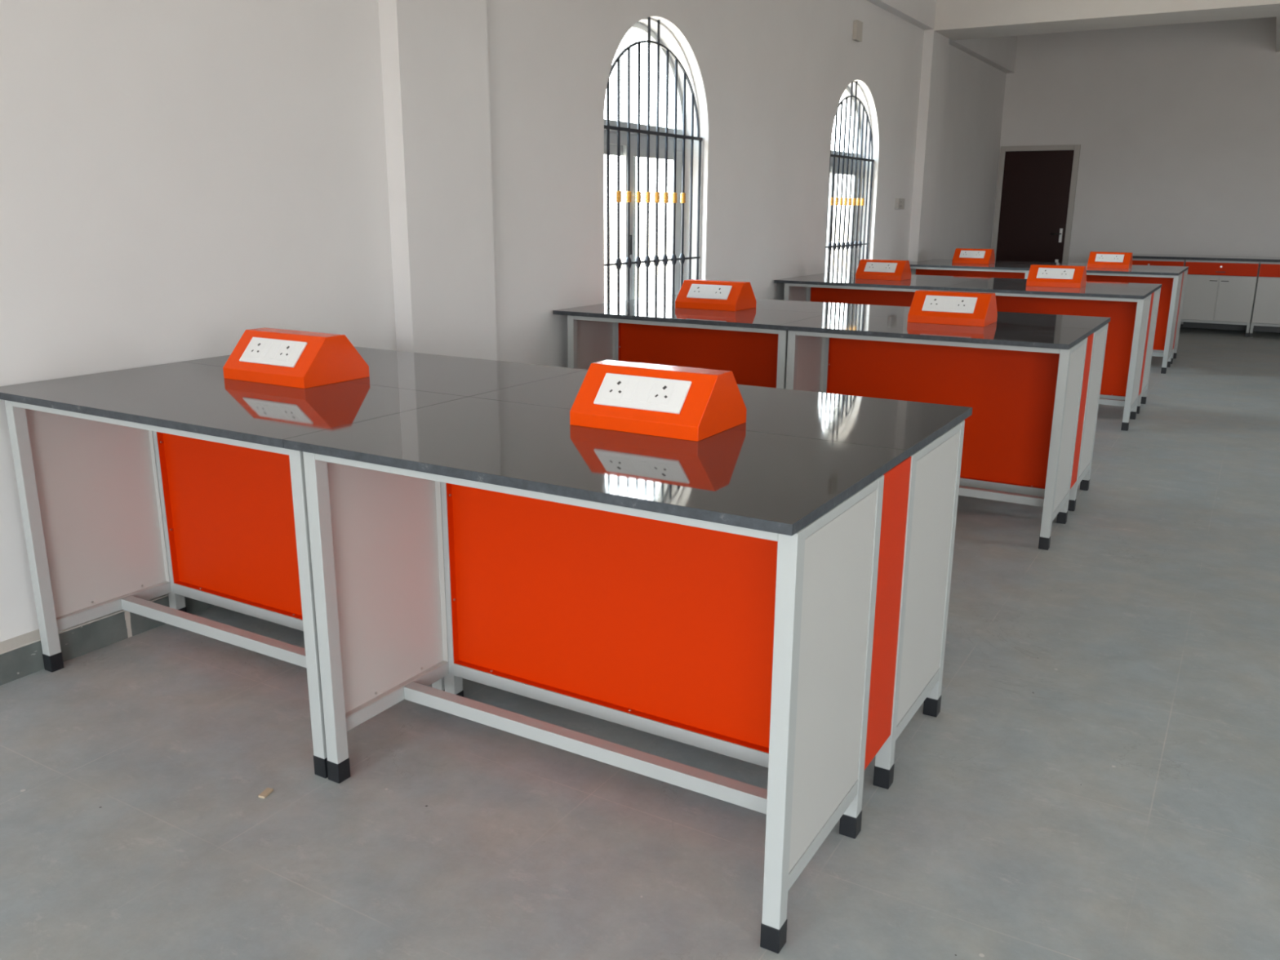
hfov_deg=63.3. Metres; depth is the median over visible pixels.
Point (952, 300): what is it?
switch
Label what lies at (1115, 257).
socket
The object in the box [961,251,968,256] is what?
socket
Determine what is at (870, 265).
socket
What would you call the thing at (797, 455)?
countertop
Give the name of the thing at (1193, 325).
baseboard
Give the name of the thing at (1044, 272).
socket
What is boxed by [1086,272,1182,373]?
frame
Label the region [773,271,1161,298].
countertop
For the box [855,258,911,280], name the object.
box
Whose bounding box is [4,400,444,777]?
frame
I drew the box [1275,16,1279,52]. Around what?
trim
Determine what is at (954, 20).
ceiling beam
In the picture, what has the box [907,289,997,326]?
box
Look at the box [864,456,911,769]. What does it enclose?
filler panel
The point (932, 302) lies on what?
socket
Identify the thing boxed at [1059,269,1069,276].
socket
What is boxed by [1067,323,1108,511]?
frame
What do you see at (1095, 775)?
floor
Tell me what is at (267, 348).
switch
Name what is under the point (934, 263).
countertop
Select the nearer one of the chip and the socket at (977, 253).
the chip
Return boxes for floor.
[0,327,1279,959]
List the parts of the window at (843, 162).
sliding sash, frame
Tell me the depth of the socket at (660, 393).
2.54 m
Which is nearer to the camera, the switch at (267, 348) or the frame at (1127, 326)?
the switch at (267, 348)
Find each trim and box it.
[0,593,168,654]
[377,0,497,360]
[866,0,936,30]
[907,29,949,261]
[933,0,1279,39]
[948,35,1017,73]
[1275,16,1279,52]
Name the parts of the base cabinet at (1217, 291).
door, rail, drawer, rail, door, leg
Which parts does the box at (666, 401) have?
socket plate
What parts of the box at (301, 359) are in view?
socket plate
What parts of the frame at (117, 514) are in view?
leg, panel, rail, rail, leg, foot rail, panel, rail, leg, leg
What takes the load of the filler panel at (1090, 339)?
attached to the frame at (1020, 436)
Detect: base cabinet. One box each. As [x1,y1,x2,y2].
[1132,258,1186,266]
[1180,259,1259,337]
[1248,262,1279,337]
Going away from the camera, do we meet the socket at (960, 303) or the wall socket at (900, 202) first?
the socket at (960, 303)
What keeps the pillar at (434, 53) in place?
attached to the wall at (180, 179)
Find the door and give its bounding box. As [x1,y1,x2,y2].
[991,144,1080,262]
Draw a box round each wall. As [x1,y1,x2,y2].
[0,0,1006,641]
[990,17,1279,322]
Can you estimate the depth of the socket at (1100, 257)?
9.96 m
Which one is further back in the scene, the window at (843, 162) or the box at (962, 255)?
the box at (962, 255)
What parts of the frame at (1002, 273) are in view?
rail, leg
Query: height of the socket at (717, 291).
0.049 m
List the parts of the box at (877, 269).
socket plate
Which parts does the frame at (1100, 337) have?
leg, rail, panel, leg, rail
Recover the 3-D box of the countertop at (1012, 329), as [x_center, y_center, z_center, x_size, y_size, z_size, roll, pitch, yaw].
[0.985,-0.865,5.471,2.602,0.021,1.308,9,17,29]
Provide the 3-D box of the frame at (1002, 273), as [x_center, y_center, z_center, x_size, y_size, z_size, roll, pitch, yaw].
[3.278,-1.700,10.467,1.260,0.879,0.495,9,17,29]
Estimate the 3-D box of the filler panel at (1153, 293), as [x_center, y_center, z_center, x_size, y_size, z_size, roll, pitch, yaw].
[3.580,-0.961,7.362,0.020,0.722,0.209,9,17,29]
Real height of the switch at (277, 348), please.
0.046 m
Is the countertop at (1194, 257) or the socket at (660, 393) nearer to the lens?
the socket at (660, 393)
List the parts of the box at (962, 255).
socket plate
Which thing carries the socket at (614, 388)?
attached to the box at (666, 401)
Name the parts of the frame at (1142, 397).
rail, leg, panel, leg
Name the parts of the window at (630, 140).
sliding sash, sliding sash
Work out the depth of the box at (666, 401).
2.56 m
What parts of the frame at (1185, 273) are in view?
leg, panel, leg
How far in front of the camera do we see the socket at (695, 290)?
5.71 m
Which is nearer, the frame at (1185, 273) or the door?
the frame at (1185, 273)
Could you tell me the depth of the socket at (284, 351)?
3.22 m
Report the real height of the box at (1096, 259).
0.146 m
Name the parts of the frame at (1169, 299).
rail, panel, foot rail, rail, leg, panel, leg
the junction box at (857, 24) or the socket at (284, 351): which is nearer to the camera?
the socket at (284, 351)
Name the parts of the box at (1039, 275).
socket plate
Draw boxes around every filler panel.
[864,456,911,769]
[1070,333,1093,488]
[1138,292,1154,395]
[1172,271,1184,349]
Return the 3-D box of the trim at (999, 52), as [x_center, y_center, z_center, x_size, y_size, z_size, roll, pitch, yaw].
[4.029,-5.290,12.169,0.100,0.635,3.255,9,17,29]
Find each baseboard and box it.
[0,595,214,685]
[1182,321,1279,332]
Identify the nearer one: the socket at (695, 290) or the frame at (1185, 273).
the socket at (695, 290)
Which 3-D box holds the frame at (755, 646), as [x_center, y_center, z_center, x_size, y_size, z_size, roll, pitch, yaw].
[-0.137,0.382,2.471,1.260,0.879,0.495,9,17,29]
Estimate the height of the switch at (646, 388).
0.046 m
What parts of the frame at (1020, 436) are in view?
leg, panel, leg, rail, panel, foot rail, rail, leg, rail, panel, leg, rail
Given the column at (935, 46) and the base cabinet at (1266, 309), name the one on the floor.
the base cabinet at (1266, 309)
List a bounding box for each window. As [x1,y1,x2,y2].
[604,17,702,302]
[824,81,874,272]
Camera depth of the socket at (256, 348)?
3.28 m
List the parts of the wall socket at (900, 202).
plate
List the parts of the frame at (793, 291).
leg, panel, leg, panel, rail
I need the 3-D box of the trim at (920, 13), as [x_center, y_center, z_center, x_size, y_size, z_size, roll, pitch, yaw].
[1.087,-4.047,7.357,0.100,0.625,7.120,9,17,29]
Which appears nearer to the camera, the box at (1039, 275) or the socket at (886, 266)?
the box at (1039, 275)
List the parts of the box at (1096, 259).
socket plate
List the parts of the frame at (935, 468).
leg, rail, panel, rail, leg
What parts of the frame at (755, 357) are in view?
leg, panel, leg, rail, panel, leg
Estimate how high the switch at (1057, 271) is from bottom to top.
0.046 m
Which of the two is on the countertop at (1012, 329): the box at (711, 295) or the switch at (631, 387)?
the box at (711, 295)
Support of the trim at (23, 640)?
attached to the wall at (180, 179)
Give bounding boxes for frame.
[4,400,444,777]
[302,451,884,953]
[567,315,787,388]
[783,283,950,306]
[785,330,1087,550]
[872,420,964,789]
[910,266,1029,279]
[950,290,1151,431]
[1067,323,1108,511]
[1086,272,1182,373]
[1136,287,1160,413]
[1170,269,1187,364]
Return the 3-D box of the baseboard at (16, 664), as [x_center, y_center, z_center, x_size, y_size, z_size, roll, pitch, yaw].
[-2.920,0.967,1.720,0.088,0.096,7.355,9,17,29]
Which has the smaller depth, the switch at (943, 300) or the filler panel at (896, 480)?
the filler panel at (896, 480)
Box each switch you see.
[259,342,273,358]
[269,342,283,359]
[623,379,639,400]
[639,381,654,402]
[940,297,946,307]
[949,297,955,308]
[1055,269,1060,276]
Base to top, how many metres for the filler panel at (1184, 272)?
0.722 m
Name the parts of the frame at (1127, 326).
rail, panel, foot rail, rail, leg, rail, panel, leg, rail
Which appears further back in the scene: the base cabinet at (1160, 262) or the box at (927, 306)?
the base cabinet at (1160, 262)
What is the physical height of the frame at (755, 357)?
0.879 m
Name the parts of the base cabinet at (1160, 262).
rail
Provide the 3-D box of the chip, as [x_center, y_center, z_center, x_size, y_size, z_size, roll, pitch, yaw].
[-0.943,0.790,2.617,0.018,0.006,0.040,4,15,14]
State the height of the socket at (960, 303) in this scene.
0.049 m
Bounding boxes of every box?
[222,327,369,388]
[569,360,746,441]
[675,279,756,311]
[852,19,862,41]
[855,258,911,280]
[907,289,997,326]
[951,248,995,264]
[1026,264,1086,288]
[1087,251,1133,268]
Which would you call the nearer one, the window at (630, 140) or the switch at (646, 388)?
the switch at (646, 388)
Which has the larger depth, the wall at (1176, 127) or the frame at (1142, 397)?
the wall at (1176, 127)
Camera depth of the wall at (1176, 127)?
12.90 m
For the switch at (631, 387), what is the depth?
2.58 m
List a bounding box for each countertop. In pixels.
[0,346,972,535]
[552,293,1110,349]
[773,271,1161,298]
[909,258,1188,275]
[1132,253,1279,262]
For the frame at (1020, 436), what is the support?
on the floor
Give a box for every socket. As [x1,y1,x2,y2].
[246,339,266,357]
[275,342,296,360]
[603,377,630,399]
[648,381,675,405]
[691,285,703,295]
[712,286,724,296]
[867,262,875,269]
[884,263,892,270]
[894,198,904,208]
[927,297,941,308]
[955,297,968,309]
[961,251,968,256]
[975,251,981,256]
[1040,268,1049,275]
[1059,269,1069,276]
[1097,254,1105,260]
[1112,254,1119,260]
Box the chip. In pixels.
[258,787,273,798]
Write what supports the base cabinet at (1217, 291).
on the floor
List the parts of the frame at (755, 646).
leg, panel, rail, leg, rail, foot rail, rail, panel, leg, rail, panel, rail, leg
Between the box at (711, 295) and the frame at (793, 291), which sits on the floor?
the frame at (793, 291)
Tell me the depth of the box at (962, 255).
10.58 m
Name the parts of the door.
handle plate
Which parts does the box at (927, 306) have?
socket plate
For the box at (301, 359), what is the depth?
3.24 m
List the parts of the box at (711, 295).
socket plate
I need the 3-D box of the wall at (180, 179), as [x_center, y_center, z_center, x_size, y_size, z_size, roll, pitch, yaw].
[-0.111,-2.093,6.139,0.240,3.800,19.300,9,17,29]
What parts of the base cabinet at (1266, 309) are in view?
leg, door, rail, drawer, rail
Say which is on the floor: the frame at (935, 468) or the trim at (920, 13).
the frame at (935, 468)
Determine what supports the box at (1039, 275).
on the countertop at (1017, 286)

